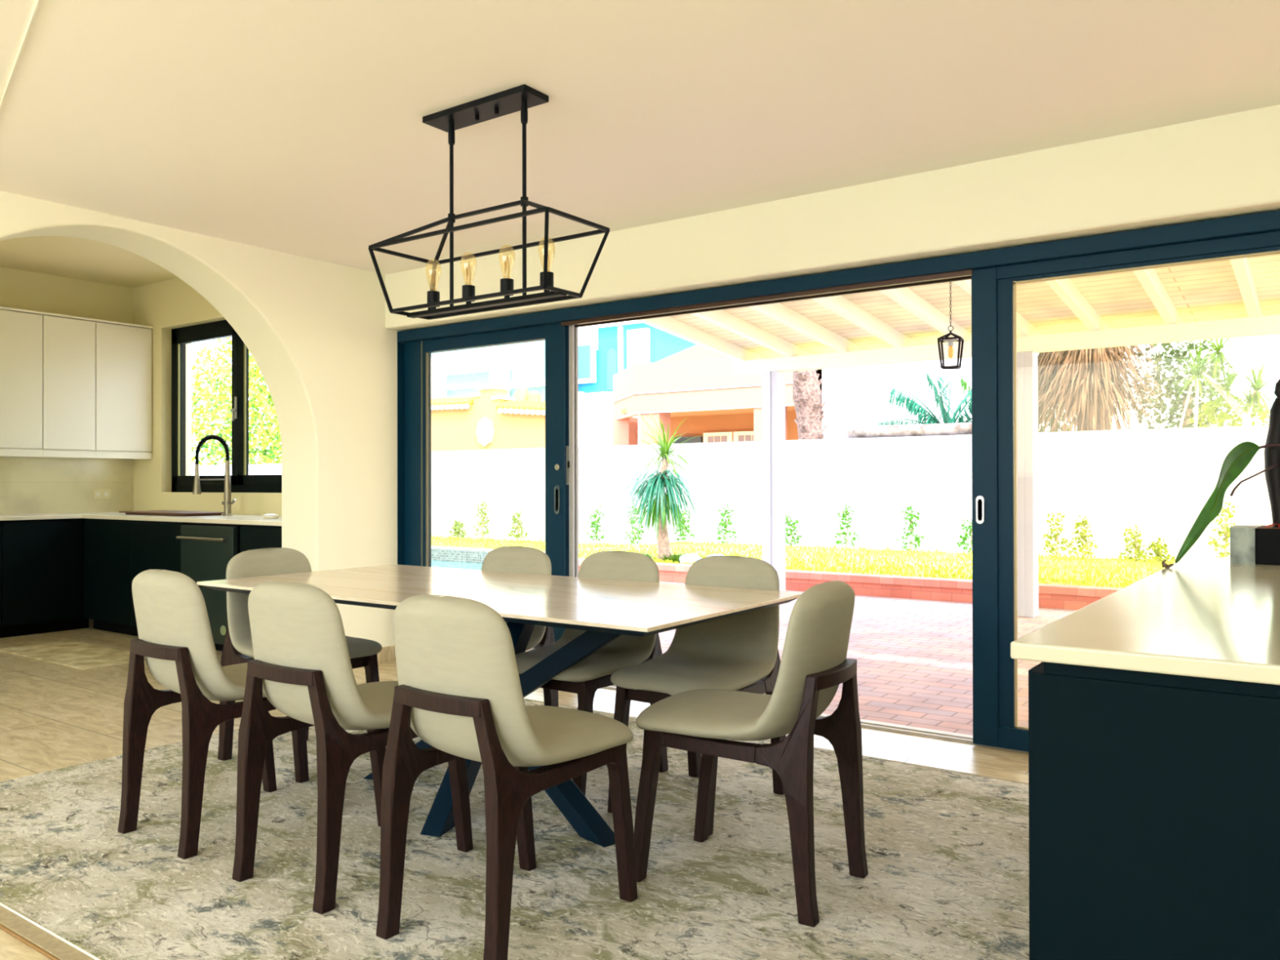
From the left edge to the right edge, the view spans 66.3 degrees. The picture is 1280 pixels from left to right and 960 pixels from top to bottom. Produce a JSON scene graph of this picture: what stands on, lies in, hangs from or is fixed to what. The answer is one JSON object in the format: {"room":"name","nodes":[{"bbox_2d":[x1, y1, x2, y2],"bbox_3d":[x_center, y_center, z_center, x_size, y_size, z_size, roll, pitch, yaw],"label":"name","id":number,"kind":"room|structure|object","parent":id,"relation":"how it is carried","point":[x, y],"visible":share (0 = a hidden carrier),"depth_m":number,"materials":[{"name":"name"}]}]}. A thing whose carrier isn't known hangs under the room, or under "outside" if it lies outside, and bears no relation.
{"room":"dining room","nodes":[
{"label":"dining room","id":0,"kind":"room"},
{"bbox_2d":[0,266,133,324],"bbox_3d":[-6.788,-0.280,6.025,0.150,3.020,7.300,0,0,36],"label":"wall","id":1,"kind":"structure","parent":0,"point":[19,289],"depth_m":8.45,"materials":[{"name":"beige paint"}]},
{"bbox_2d":[0,306,44,457],"bbox_3d":[-5.122,-0.777,7.914,0.365,1.179,0.418,0,0,36],"label":"upper cabinet","id":2,"kind":"object","parent":1,"relation":"attached to","point":[20,330],"visible":1,"depth_m":7.86,"materials":[{"name":"beige paint"}]},
{"bbox_2d":[26,311,97,458],"bbox_3d":[-4.879,-0.776,8.254,0.365,1.179,0.417,0,0,36],"label":"upper cabinet","id":3,"kind":"object","parent":1,"relation":"attached to","point":[68,342],"visible":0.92,"depth_m":8.15,"materials":[{"name":"beige paint"}]},
{"bbox_2d":[0,457,133,514],"bbox_3d":[-5.654,0.043,7.468,0.008,0.475,3.568,0,0,36],"label":"backsplash","id":4,"kind":"structure","parent":1,"relation":"attached to","point":[27,485],"depth_m":8.43,"materials":[{"name":"tile"}]},
{"bbox_2d":[93,488,110,499],"bbox_3d":[-4.770,0.124,8.687,0.011,0.090,0.150,0,0,36],"label":"wall outlet","id":5,"kind":"object","parent":1,"relation":"attached to","point":[97,493],"visible":1,"depth_m":8.68,"materials":[{"name":"beige plastic"}]},
{"bbox_2d":[85,319,153,459],"bbox_3d":[-4.617,-0.775,8.621,0.365,1.179,0.485,0,0,36],"label":"upper cabinet","id":6,"kind":"object","parent":1,"relation":"attached to","point":[123,351],"visible":0.87,"depth_m":8.52,"materials":[{"name":"beige paint"}]},
{"bbox_2d":[0,235,177,288],"bbox_3d":[-5.315,-1.832,5.130,3.800,0.130,7.550,0,0,36],"label":"ceiling","id":7,"kind":"structure","parent":0,"point":[72,257],"depth_m":7.85,"materials":[{"name":"beige paint"}]},
{"bbox_2d":[0,191,400,647],"bbox_3d":[-3.754,-0.295,3.929,0.375,3.020,7.220,0,0,36],"label":"wall","id":8,"kind":"structure","parent":0,"point":[316,333],"depth_m":6.12,"materials":[{"name":"beige paint"}]},
{"bbox_2d":[377,645,395,663],"bbox_3d":[-1.784,1.153,6.338,0.012,0.100,0.640,0,0,36],"label":"baseboard","id":9,"kind":"structure","parent":8,"relation":"attached to","point":[387,654],"depth_m":6.49,"materials":[{"name":"wood"}]},
{"bbox_2d":[133,277,281,515],"bbox_3d":[-3.197,-0.276,8.079,3.600,3.020,0.280,0,0,36],"label":"wall","id":10,"kind":"structure","parent":0,"point":[166,305],"depth_m":8.66,"materials":[{"name":"beige paint"}]},
{"bbox_2d":[171,320,281,493],"bbox_3d":[-3.261,-0.621,8.083,2.205,1.450,0.150,0,0,36],"label":"window","id":11,"kind":"structure","parent":10,"relation":"in","point":[241,480],"depth_m":8.23,"materials":[{"name":"black paint"}]},
{"bbox_2d":[0,618,1028,959],"bbox_3d":[-2.547,1.238,2.962,10.800,0.100,7.060,0,0,36],"label":"floor","id":12,"kind":"structure","parent":0,"point":[53,717],"depth_m":4.81,"materials":[{"name":"wood"}]},
{"bbox_2d":[0,518,88,638],"bbox_3d":[-4.739,0.764,8.189,0.645,0.905,1.310,0,0,36],"label":"base cabinet","id":13,"kind":"object","parent":12,"relation":"on","point":[43,559],"visible":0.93,"depth_m":7.70,"materials":[{"name":"black paint"}]},
{"bbox_2d":[0,640,144,670],"bbox_3d":[-3.902,1.203,6.783,1.250,0.012,0.500,0,0,36],"label":"kitchen mat","id":14,"kind":"object","parent":12,"relation":"on","point":[70,653],"visible":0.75,"depth_m":6.73,"materials":[{"name":"beige fabric"}]},
{"bbox_2d":[83,518,199,636],"bbox_3d":[-3.706,0.761,7.816,1.470,0.905,0.725,0,0,36],"label":"base cabinet","id":15,"kind":"object","parent":12,"relation":"on","point":[116,552],"visible":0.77,"depth_m":7.62,"materials":[{"name":"black paint"}]},
{"bbox_2d":[176,523,242,651],"bbox_3d":[-2.865,0.761,7.136,0.670,0.895,0.722,0,0,36],"label":"dishwasher","id":16,"kind":"object","parent":12,"relation":"on","point":[206,549],"visible":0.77,"depth_m":6.83,"materials":[{"name":"black metal"}]},
{"bbox_2d":[240,524,281,552],"bbox_3d":[-2.283,0.753,6.798,0.570,0.905,0.725,0,0,36],"label":"base cabinet","id":17,"kind":"object","parent":12,"relation":"on","point":[251,536],"visible":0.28,"depth_m":6.54,"materials":[{"name":"black paint"}]},
{"bbox_2d":[0,697,1029,959],"bbox_3d":[-0.450,1.180,3.449,3.805,0.015,2.848,0,0,36],"label":"area rug","id":18,"kind":"object","parent":12,"relation":"on","point":[947,851],"visible":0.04,"depth_m":2.91,"materials":[{"name":"beige carpet"}]},
{"bbox_2d":[117,568,315,859],"bbox_3d":[-1.407,0.734,3.390,0.480,0.884,0.601,0,0,36],"label":"dining chair","id":19,"kind":"object","parent":18,"relation":"on","point":[175,642],"visible":0.64,"depth_m":3.13,"materials":[{"name":"beige leather"}]},
{"bbox_2d":[217,547,382,782],"bbox_3d":[-1.428,0.738,4.142,0.601,0.884,0.480,0,0,36],"label":"dining chair","id":20,"kind":"object","parent":18,"relation":"on","point":[237,648],"visible":0.4,"depth_m":4.12,"materials":[{"name":"beige leather"}]},
{"bbox_2d":[231,580,473,914],"bbox_3d":[-0.862,0.732,3.001,0.480,0.884,0.601,0,0,35],"label":"dining chair","id":21,"kind":"object","parent":18,"relation":"on","point":[301,664],"visible":0.77,"depth_m":2.76,"materials":[{"name":"beige leather"}]},
{"bbox_2d":[196,564,802,847],"bbox_3d":[-0.595,0.793,3.743,2.260,0.768,1.040,0,0,36],"label":"dining table","id":22,"kind":"object","parent":18,"relation":"on","point":[608,609],"visible":0.6,"depth_m":3.46,"materials":[{"name":"ceramic"}]},
{"bbox_2d":[376,594,637,959],"bbox_3d":[-0.340,0.729,2.634,0.480,0.884,0.601,0,0,36],"label":"dining chair","id":23,"kind":"object","parent":18,"relation":"on","point":[459,689],"visible":1,"depth_m":2.43,"materials":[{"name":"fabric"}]},
{"bbox_2d":[480,546,558,706],"bbox_3d":[-0.688,0.737,4.189,0.480,0.884,0.601,0,0,36],"label":"dining chair","id":24,"kind":"object","parent":18,"relation":"on","point":[517,559],"visible":0.21,"depth_m":4.32,"materials":[{"name":"beige leather"}]},
{"bbox_2d":[515,551,668,795],"bbox_3d":[-0.224,0.735,3.858,0.480,0.884,0.601,0,0,36],"label":"dining chair","id":25,"kind":"object","parent":18,"relation":"on","point":[594,672],"visible":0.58,"depth_m":3.84,"materials":[{"name":"beige leather"}]},
{"bbox_2d":[607,555,786,836],"bbox_3d":[0.217,0.732,3.573,0.480,0.884,0.601,0,0,36],"label":"dining chair","id":26,"kind":"object","parent":18,"relation":"on","point":[740,652],"visible":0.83,"depth_m":3.63,"materials":[{"name":"beige leather"}]},
{"bbox_2d":[633,580,868,927],"bbox_3d":[0.319,0.729,2.892,0.601,0.884,0.480,0,0,33],"label":"dining chair","id":27,"kind":"object","parent":18,"relation":"on","point":[814,663],"visible":1,"depth_m":2.72,"materials":[{"name":"beige leather"}]},
{"bbox_2d":[1010,556,1279,959],"bbox_3d":[1.635,0.729,2.446,0.733,0.900,2.415,0,0,36],"label":"sideboard","id":28,"kind":"object","parent":12,"relation":"on","point":[1154,703],"visible":1,"depth_m":1.60,"materials":[{"name":"paint"}]},
{"bbox_2d":[1010,556,1279,684],"bbox_3d":[1.634,0.294,2.448,0.733,0.030,2.415,0,0,36],"label":"countertop","id":29,"kind":"structure","parent":28,"relation":"on","point":[1216,618],"depth_m":1.83,"materials":[{"name":"stone"}]},
{"bbox_2d":[1161,378,1279,568],"bbox_3d":[1.943,-0.048,3.250,0.563,0.661,0.134,0,0,-10],"label":"potted plant","id":30,"kind":"object","parent":28,"relation":"on","point":[1239,457],"visible":1,"depth_m":3.27,"materials":[{"name":"green plant"}]},
{"bbox_2d":[1230,524,1279,564],"bbox_3d":[2.208,0.221,3.325,0.340,0.122,0.260,0,0,36],"label":"planter box","id":31,"kind":"object","parent":28,"relation":"on","point":[1257,544],"visible":1,"depth_m":3.28,"materials":[{"name":"black"}]},
{"bbox_3d":[-5.731,0.760,6.803,0.645,0.905,0.700,0,0,36],"label":"base cabinet","id":32,"kind":"object","parent":12,"relation":"on","visible":0},
{"bbox_2d":[0,511,281,525],"bbox_3d":[-4.020,0.289,6.822,3.420,0.030,2.720,0,0,36],"label":"countertop","id":33,"kind":"structure","parent":32,"relation":"on","point":[243,519],"depth_m":7.44,"materials":[{"name":"beige stone"}]},
{"bbox_2d":[119,510,223,515],"bbox_3d":[-3.737,0.266,7.837,0.980,0.025,0.360,0,0,36],"label":"sink","id":34,"kind":"object","parent":33,"relation":"on","point":[162,513],"visible":0.89,"depth_m":7.67,"materials":[{"name":"brown metal"}]},
{"bbox_2d":[192,434,236,515],"bbox_3d":[-3.327,-0.040,7.668,0.568,0.634,0.068,0,0,36],"label":"kitchen faucet","id":35,"kind":"object","parent":33,"relation":"on","point":[227,502],"visible":0.98,"depth_m":7.57,"materials":[{"name":"silver metal"}]},
{"bbox_2d":[262,513,279,519],"bbox_3d":[-2.600,0.255,6.900,0.110,0.035,0.110,0,0,36],"label":"soap dish","id":36,"kind":"object","parent":33,"relation":"on","point":[268,516],"visible":1,"depth_m":6.86,"materials":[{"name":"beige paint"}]},
{"bbox_2d":[0,0,1279,274],"bbox_3d":[-0.949,-1.477,1.864,7.100,0.185,7.320,0,0,36],"label":"ceiling","id":37,"kind":"structure","parent":0,"point":[296,127],"depth_m":3.54,"materials":[{"name":"white paint"}]},
{"bbox_2d":[0,0,40,111],"bbox_3d":[-2.059,-1.374,3.233,0.006,0.012,2.809,0,0,-38],"label":"trim","id":38,"kind":"structure","parent":37,"relation":"attached to","point":[37,2],"depth_m":3.13,"materials":[{"name":"beige paint"}]},
{"bbox_2d":[368,84,609,319],"bbox_3d":[-0.571,-1.008,3.609,0.907,0.739,0.347,0,0,36],"label":"chandelier","id":39,"kind":"object","parent":37,"relation":"hanging from","point":[522,97],"visible":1,"depth_m":3.57,"materials":[{"name":"black metal"}]},
{"bbox_2d":[426,290,439,309],"bbox_3d":[-0.794,-0.687,3.767,0.048,0.072,0.048,0,0,36],"label":"socket","id":40,"kind":"object","parent":39,"relation":"attached to","point":[433,296],"depth_m":3.75,"materials":[{"name":"black metal"}]},
{"bbox_2d":[462,284,475,303],"bbox_3d":[-0.640,-0.688,3.657,0.048,0.072,0.048,0,0,36],"label":"socket","id":41,"kind":"object","parent":39,"relation":"attached to","point":[468,291],"depth_m":3.64,"materials":[{"name":"black metal"}]},
{"bbox_2d":[500,278,513,297],"bbox_3d":[-0.481,-0.689,3.543,0.048,0.072,0.048,0,0,36],"label":"socket","id":42,"kind":"object","parent":39,"relation":"attached to","point":[506,284],"depth_m":3.52,"materials":[{"name":"black metal"}]},
{"bbox_2d":[539,271,553,292],"bbox_3d":[-0.327,-0.689,3.433,0.048,0.072,0.048,0,0,36],"label":"socket","id":43,"kind":"object","parent":39,"relation":"attached to","point":[550,274],"depth_m":3.42,"materials":[{"name":"black metal"}]},
{"bbox_2d":[248,425,1272,561],"bbox_3d":[1.692,0.358,16.113,28.000,1.970,0.180,0,0,36],"label":"wall","id":44,"kind":"structure","parent":0,"point":[1159,482],"depth_m":14.63,"materials":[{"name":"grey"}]},
{"bbox_2d":[846,422,972,438],"bbox_3d":[4.204,-0.735,14.347,2.452,0.190,0.205,0,0,36],"label":"log","id":45,"kind":"object","parent":44,"relation":"on","point":[948,428],"visible":0.74,"depth_m":14.41,"materials":[{"name":"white wood"}]},
{"bbox_2d":[525,581,1077,735],"bbox_3d":[2.902,1.260,6.797,15.200,0.115,5.240,0,0,36],"label":"floor","id":46,"kind":"structure","parent":0,"point":[913,657],"depth_m":6.55,"materials":[{"name":"brick"}]},
{"bbox_2d":[761,370,785,591],"bbox_3d":[1.388,0.048,10.190,0.180,2.345,0.190,0,0,36],"label":"patio post","id":47,"kind":"object","parent":46,"relation":"on","point":[773,382],"visible":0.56,"depth_m":10.12,"materials":[{"name":"grey paint"}]},
{"bbox_2d":[578,558,1123,609],"bbox_3d":[4.444,1.112,8.971,15.220,0.225,0.230,0,0,36],"label":"brick planter edge","id":48,"kind":"object","parent":46,"relation":"on","point":[1050,595],"visible":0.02,"depth_m":10.04,"materials":[{"name":"red brick"}]},
{"bbox_2d":[1016,351,1038,617],"bbox_3d":[3.429,0.038,8.729,0.180,2.345,0.190,0,0,36],"label":"patio post","id":49,"kind":"object","parent":46,"relation":"on","point":[1027,361],"visible":0.78,"depth_m":8.65,"materials":[{"name":"grey paint"}]},
{"bbox_2d":[431,534,1181,587],"bbox_3d":[0.431,1.287,14.343,28.000,0.500,4.160,0,0,36],"label":"lawn","id":50,"kind":"structure","parent":0,"point":[637,547],"depth_m":12.60,"materials":[{"name":"yellow plant"}]},
{"bbox_2d":[191,337,281,465],"bbox_3d":[-6.779,-0.834,17.825,5.832,4.199,2.022,0,0,40],"label":"tree","id":51,"kind":"object","parent":50,"relation":"on","point":[221,398],"visible":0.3,"depth_m":17.78,"materials":[{"name":"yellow plant"}]},
{"bbox_2d":[449,520,466,539],"bbox_3d":[-3.565,0.998,19.269,0.348,0.417,0.331,0,0,36],"label":"sapling","id":52,"kind":"object","parent":50,"relation":"on","point":[455,533],"visible":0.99,"depth_m":19.25,"materials":[{"name":"green plant"}]},
{"bbox_2d":[473,502,490,541],"bbox_3d":[-3.045,0.775,18.906,0.357,0.799,0.298,0,0,36],"label":"sapling","id":53,"kind":"object","parent":50,"relation":"on","point":[482,504],"visible":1,"depth_m":18.89,"materials":[{"name":"green plant"}]},
{"bbox_2d":[507,511,527,541],"bbox_3d":[-2.296,0.872,18.354,0.367,0.598,0.289,0,0,36],"label":"sapling","id":54,"kind":"object","parent":50,"relation":"on","point":[514,519],"visible":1,"depth_m":18.34,"materials":[{"name":"green plant"}]},
{"bbox_2d":[586,505,604,544],"bbox_3d":[-0.769,0.806,17.267,0.344,0.714,0.267,0,0,36],"label":"sapling","id":55,"kind":"object","parent":50,"relation":"on","point":[593,516],"visible":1,"depth_m":17.25,"materials":[{"name":"green plant"}]},
{"bbox_2d":[625,502,644,545],"bbox_3d":[-0.088,0.757,16.782,0.326,0.806,0.292,0,0,8],"label":"sapling","id":56,"kind":"object","parent":50,"relation":"on","point":[634,538],"visible":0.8,"depth_m":16.78,"materials":[{"name":"green plant"}]},
{"bbox_2d":[633,551,655,559],"bbox_3d":[0.042,1.000,12.879,0.538,0.102,0.455,0,0,36],"label":"bush","id":57,"kind":"object","parent":50,"relation":"on","point":[645,553],"visible":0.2,"depth_m":12.87,"materials":[{"name":"green plant"}]},
{"bbox_2d":[612,411,709,561],"bbox_3d":[0.315,0.072,12.548,1.271,1.991,1.313,0,0,-22],"label":"palm","id":58,"kind":"object","parent":50,"relation":"on","point":[660,508],"visible":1,"depth_m":12.44,"materials":[{"name":"green plant"}]},
{"bbox_2d":[653,551,706,562],"bbox_3d":[0.524,0.986,12.410,0.748,0.124,0.649,0,0,36],"label":"bush","id":59,"kind":"object","parent":50,"relation":"on","point":[674,557],"visible":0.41,"depth_m":12.38,"materials":[{"name":"green plant"}]},
{"bbox_2d":[673,506,695,543],"bbox_3d":[0.725,0.752,16.207,0.330,0.628,0.361,0,0,36],"label":"sapling","id":60,"kind":"object","parent":50,"relation":"on","point":[684,526],"visible":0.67,"depth_m":16.18,"materials":[{"name":"green plant"}]},
{"bbox_2d":[679,553,701,564],"bbox_3d":[0.625,1.005,12.090,0.324,0.205,0.256,0,0,36],"label":"boulder","id":61,"kind":"object","parent":50,"relation":"on","point":[691,557],"visible":0.53,"depth_m":11.99,"materials":[{"name":"white stone"}]},
{"bbox_2d":[707,553,724,556],"bbox_3d":[0.951,1.006,12.166,0.298,0.192,0.237,0,0,36],"label":"boulder","id":62,"kind":"object","parent":50,"relation":"on","point":[715,554],"visible":0.18,"depth_m":12.10,"materials":[{"name":"white stone"}]},
{"bbox_2d":[716,504,736,545],"bbox_3d":[1.387,0.725,15.716,0.380,0.674,0.268,0,0,36],"label":"sapling","id":63,"kind":"object","parent":50,"relation":"on","point":[722,523],"visible":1,"depth_m":15.71,"materials":[{"name":"green plant"}]},
{"bbox_2d":[785,513,801,547],"bbox_3d":[2.329,0.784,15.053,0.381,0.547,0.301,0,0,36],"label":"sapling","id":64,"kind":"object","parent":50,"relation":"on","point":[787,522],"visible":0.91,"depth_m":15.05,"materials":[{"name":"green plant"}]},
{"bbox_2d":[834,502,859,550],"bbox_3d":[3.071,0.698,14.528,0.391,0.711,0.284,0,0,36],"label":"sapling","id":65,"kind":"object","parent":50,"relation":"on","point":[844,516],"visible":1,"depth_m":14.52,"materials":[{"name":"green plant"}]},
{"bbox_2d":[896,506,924,551],"bbox_3d":[3.849,0.711,13.964,0.394,0.678,0.281,0,0,36],"label":"sapling","id":66,"kind":"object","parent":50,"relation":"on","point":[910,527],"visible":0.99,"depth_m":13.94,"materials":[{"name":"green plant"}]},
{"bbox_2d":[956,518,972,555],"bbox_3d":[4.532,0.775,13.476,0.374,0.542,0.313,0,0,36],"label":"sapling","id":67,"kind":"object","parent":50,"relation":"on","point":[970,526],"visible":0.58,"depth_m":13.46,"materials":[{"name":"green plant"}]},
{"bbox_2d":[1041,512,1071,557],"bbox_3d":[5.450,0.733,12.842,0.330,0.618,0.321,0,0,-5],"label":"sapling","id":68,"kind":"object","parent":50,"relation":"on","point":[1056,535],"visible":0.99,"depth_m":12.81,"materials":[{"name":"green plant"}]},
{"bbox_2d":[1067,515,1097,559],"bbox_3d":[5.715,0.751,12.644,0.354,0.578,0.275,0,0,36],"label":"sapling","id":69,"kind":"object","parent":50,"relation":"on","point":[1082,536],"visible":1,"depth_m":12.62,"materials":[{"name":"green plant"}]},
{"bbox_2d":[1118,524,1149,562],"bbox_3d":[6.189,0.834,12.282,0.354,0.548,0.296,0,0,36],"label":"sapling","id":70,"kind":"object","parent":50,"relation":"on","point":[1137,550],"visible":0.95,"depth_m":12.27,"materials":[{"name":"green plant"}]},
{"bbox_2d":[1146,537,1175,563],"bbox_3d":[6.432,0.906,12.107,0.356,0.401,0.314,0,0,36],"label":"sapling","id":71,"kind":"object","parent":50,"relation":"on","point":[1157,550],"visible":0.84,"depth_m":12.09,"materials":[{"name":"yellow plant"}]},
{"bbox_2d":[1208,502,1235,557],"bbox_3d":[6.994,0.650,11.726,0.360,0.768,0.323,0,0,36],"label":"sapling","id":72,"kind":"object","parent":50,"relation":"on","point":[1227,533],"visible":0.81,"depth_m":11.71,"materials":[{"name":"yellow plant"}]},
{"bbox_2d":[385,104,1279,331],"bbox_3d":[1.050,-0.110,4.733,6.600,2.600,0.320,0,0,36],"label":"wall","id":73,"kind":"structure","parent":0,"point":[1228,165],"depth_m":4.39,"materials":[{"name":"beige paint"}]},
{"bbox_2d":[397,209,1279,752],"bbox_3d":[1.016,0.101,4.806,6.440,2.220,0.200,0,0,36],"label":"door","id":74,"kind":"structure","parent":73,"relation":"in","point":[954,268],"depth_m":4.38,"materials":[{"name":"blue metal"}]},
{"bbox_2d":[637,250,1279,375],"bbox_3d":[3.831,-1.538,6.204,9.975,0.780,5.260,0,0,36],"label":"roof","id":75,"kind":"structure","parent":73,"relation":"attached to","point":[1235,298],"depth_m":8.35,"materials":[{"name":"beige wood"}]},
{"bbox_2d":[937,281,964,369],"bbox_3d":[2.225,-1.213,7.020,0.162,0.827,0.162,0,0,26],"label":"pendant lantern","id":76,"kind":"object","parent":75,"relation":"hanging from","point":[945,338],"visible":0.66,"depth_m":7.00,"materials":[{"name":"black metal"}]},
{"bbox_3d":[-7.789,1.429,15.914,12.800,0.460,7.110,0,0,36],"label":"pool deck","id":77,"kind":"object","parent":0,"visible":0},
{"bbox_2d":[431,546,545,570],"bbox_3d":[-6.820,1.421,17.268,12.800,0.485,3.760,0,0,36],"label":"swimming pool","id":78,"kind":"object","parent":77,"relation":"in","point":[441,557],"visible":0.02,"depth_m":16.66,"materials":[{"name":"teal liquid"}]},
{"bbox_3d":[9.384,1.537,38.886,90.000,0.200,45.820,0,0,36],"label":"floor","id":79,"kind":"structure","parent":0,"visible":0},
{"bbox_2d":[431,386,545,451],"bbox_3d":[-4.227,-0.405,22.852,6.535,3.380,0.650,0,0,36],"label":"house","id":80,"kind":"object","parent":79,"relation":"on","point":[489,419],"visible":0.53,"depth_m":22.12,"materials":[{"name":"paint"}]},
{"bbox_2d":[431,340,545,401],"bbox_3d":[-7.211,-2.428,40.124,9.600,7.600,2.340,0,0,36],"label":"house","id":81,"kind":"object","parent":79,"relation":"on","point":[456,373],"visible":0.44,"depth_m":38.48,"materials":[{"name":"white paint"}]},
{"bbox_2d":[577,391,584,409],"bbox_3d":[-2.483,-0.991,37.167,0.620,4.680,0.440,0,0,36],"label":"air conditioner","id":82,"kind":"object","parent":79,"relation":"on","point":[580,394],"visible":0.02,"depth_m":37.00,"materials":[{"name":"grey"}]},
{"bbox_2d":[577,407,639,446],"bbox_3d":[-0.546,-0.364,28.629,3.800,3.340,2.070,0,0,36],"label":"outbuilding","id":83,"kind":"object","parent":79,"relation":"on","point":[595,425],"visible":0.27,"depth_m":27.93,"materials":[{"name":"beige paint"}]},
{"bbox_2d":[600,438,613,442],"bbox_3d":[-0.638,-1.117,27.474,1.200,0.115,0.040,0,0,36],"label":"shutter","id":84,"kind":"object","parent":83,"relation":"hanging from","point":[602,440],"depth_m":27.71,"materials":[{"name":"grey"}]},
{"bbox_2d":[577,320,696,408],"bbox_3d":[-0.400,-2.746,38.818,5.400,8.200,3.340,0,0,36],"label":"house","id":85,"kind":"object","parent":79,"relation":"on","point":[605,351],"visible":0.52,"depth_m":37.62,"materials":[{"name":"blue"}]},
{"bbox_2d":[611,344,822,445],"bbox_3d":[2.216,-1.095,24.221,6.670,4.750,4.030,0,0,36],"label":"house","id":86,"kind":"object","parent":79,"relation":"on","point":[698,384],"visible":0.35,"depth_m":23.10,"materials":[{"name":"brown paint"}]},
{"bbox_2d":[792,369,827,439],"bbox_3d":[3.003,-0.404,16.911,0.854,3.435,0.572,0,0,36],"label":"trunk","id":87,"kind":"object","parent":79,"relation":"on","point":[806,392],"visible":0.44,"depth_m":16.79,"materials":[{"name":"brown plant"}]},
{"bbox_2d":[822,357,1076,439],"bbox_3d":[6.097,-0.699,19.399,4.250,3.900,2.555,0,0,36],"label":"house","id":88,"kind":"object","parent":79,"relation":"on","point":[853,397],"visible":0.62,"depth_m":18.96,"materials":[{"name":"white paint"}]},
{"bbox_2d":[877,368,1038,435],"bbox_3d":[5.309,-0.333,15.924,3.008,3.137,1.248,0,0,36],"label":"palm","id":89,"kind":"object","parent":79,"relation":"on","point":[911,406],"visible":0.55,"depth_m":16.19,"materials":[{"name":"green plant"}]},
{"bbox_2d":[1037,401,1076,432],"bbox_3d":[6.824,-0.368,16.255,1.081,3.406,0.722,0,0,36],"label":"shrub","id":90,"kind":"object","parent":79,"relation":"on","point":[1051,424],"visible":0.05,"depth_m":16.23,"materials":[{"name":"green plant"}]},
{"bbox_2d":[1037,343,1184,432],"bbox_3d":[5.882,-1.275,13.606,4.105,4.998,3.507,0,0,-33],"label":"thatched umbrella","id":91,"kind":"object","parent":79,"relation":"on","point":[1078,381],"visible":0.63,"depth_m":13.65,"materials":[{"name":"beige plant"}]},
{"bbox_2d":[1127,339,1238,429],"bbox_3d":[8.764,-0.613,15.857,1.601,3.692,1.107,0,0,36],"label":"leafy tree","id":92,"kind":"object","parent":79,"relation":"on","point":[1189,413],"visible":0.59,"depth_m":15.76,"materials":[{"name":"green plant"}]},
{"bbox_2d":[1162,337,1279,427],"bbox_3d":[8.470,-0.567,14.320,1.758,3.586,1.240,0,0,36],"label":"tree","id":93,"kind":"object","parent":79,"relation":"on","point":[1252,398],"visible":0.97,"depth_m":14.25,"materials":[{"name":"green plant"}]},
{"bbox_2d":[1261,335,1270,424],"bbox_3d":[10.240,-1.122,16.040,0.111,4.900,0.111,0,0,-32],"label":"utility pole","id":94,"kind":"object","parent":79,"relation":"on","point":[1264,339],"visible":0.02,"depth_m":16.00,"materials":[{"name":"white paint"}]},
{"bbox_2d":[1261,382,1275,425],"bbox_3d":[10.197,-0.096,15.268,0.880,2.840,0.340,0,0,36],"label":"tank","id":95,"kind":"object","parent":79,"relation":"on","point":[1271,386],"visible":0.2,"depth_m":15.34,"materials":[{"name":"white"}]},
{"bbox_3d":[-1.507,-0.866,36.468,0.620,4.420,0.440,0,0,36],"label":"air conditioner","id":96,"kind":"object","parent":79,"relation":"on","visible":0},
{"bbox_2d":[591,397,600,408],"bbox_3d":[-1.635,-2.856,36.320,0.400,0.400,0.040,0,0,36],"label":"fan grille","id":97,"kind":"object","parent":96,"relation":"attached to","point":[596,402],"depth_m":36.28,"materials":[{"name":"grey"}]},
{"label":"outside","id":98,"kind":"structure","parent":0,"visible":0},
{"bbox_2d":[191,463,281,475],"bbox_3d":[-7.636,0.562,16.650,8.200,1.600,0.200,0,0,36],"label":"wall","id":99,"kind":"structure","parent":98,"point":[265,468],"depth_m":15.46,"materials":[{"name":"white paint"}]},
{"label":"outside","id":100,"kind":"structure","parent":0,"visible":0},
{"bbox_2d":[1189,395,1270,427],"bbox_3d":[8.923,-0.946,14.732,1.177,0.698,0.711,0,0,36],"label":"shrub","id":101,"kind":"object","parent":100,"point":[1210,412],"visible":0.48,"depth_m":14.76,"materials":[{"name":"green plant"}]},
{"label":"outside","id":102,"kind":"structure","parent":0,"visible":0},
{"bbox_2d":[513,388,541,402],"bbox_3d":[-4.201,-2.825,36.583,1.200,1.150,0.663,0,0,36],"label":"water tank","id":103,"kind":"object","parent":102,"point":[520,394],"visible":0.45,"depth_m":36.40,"materials":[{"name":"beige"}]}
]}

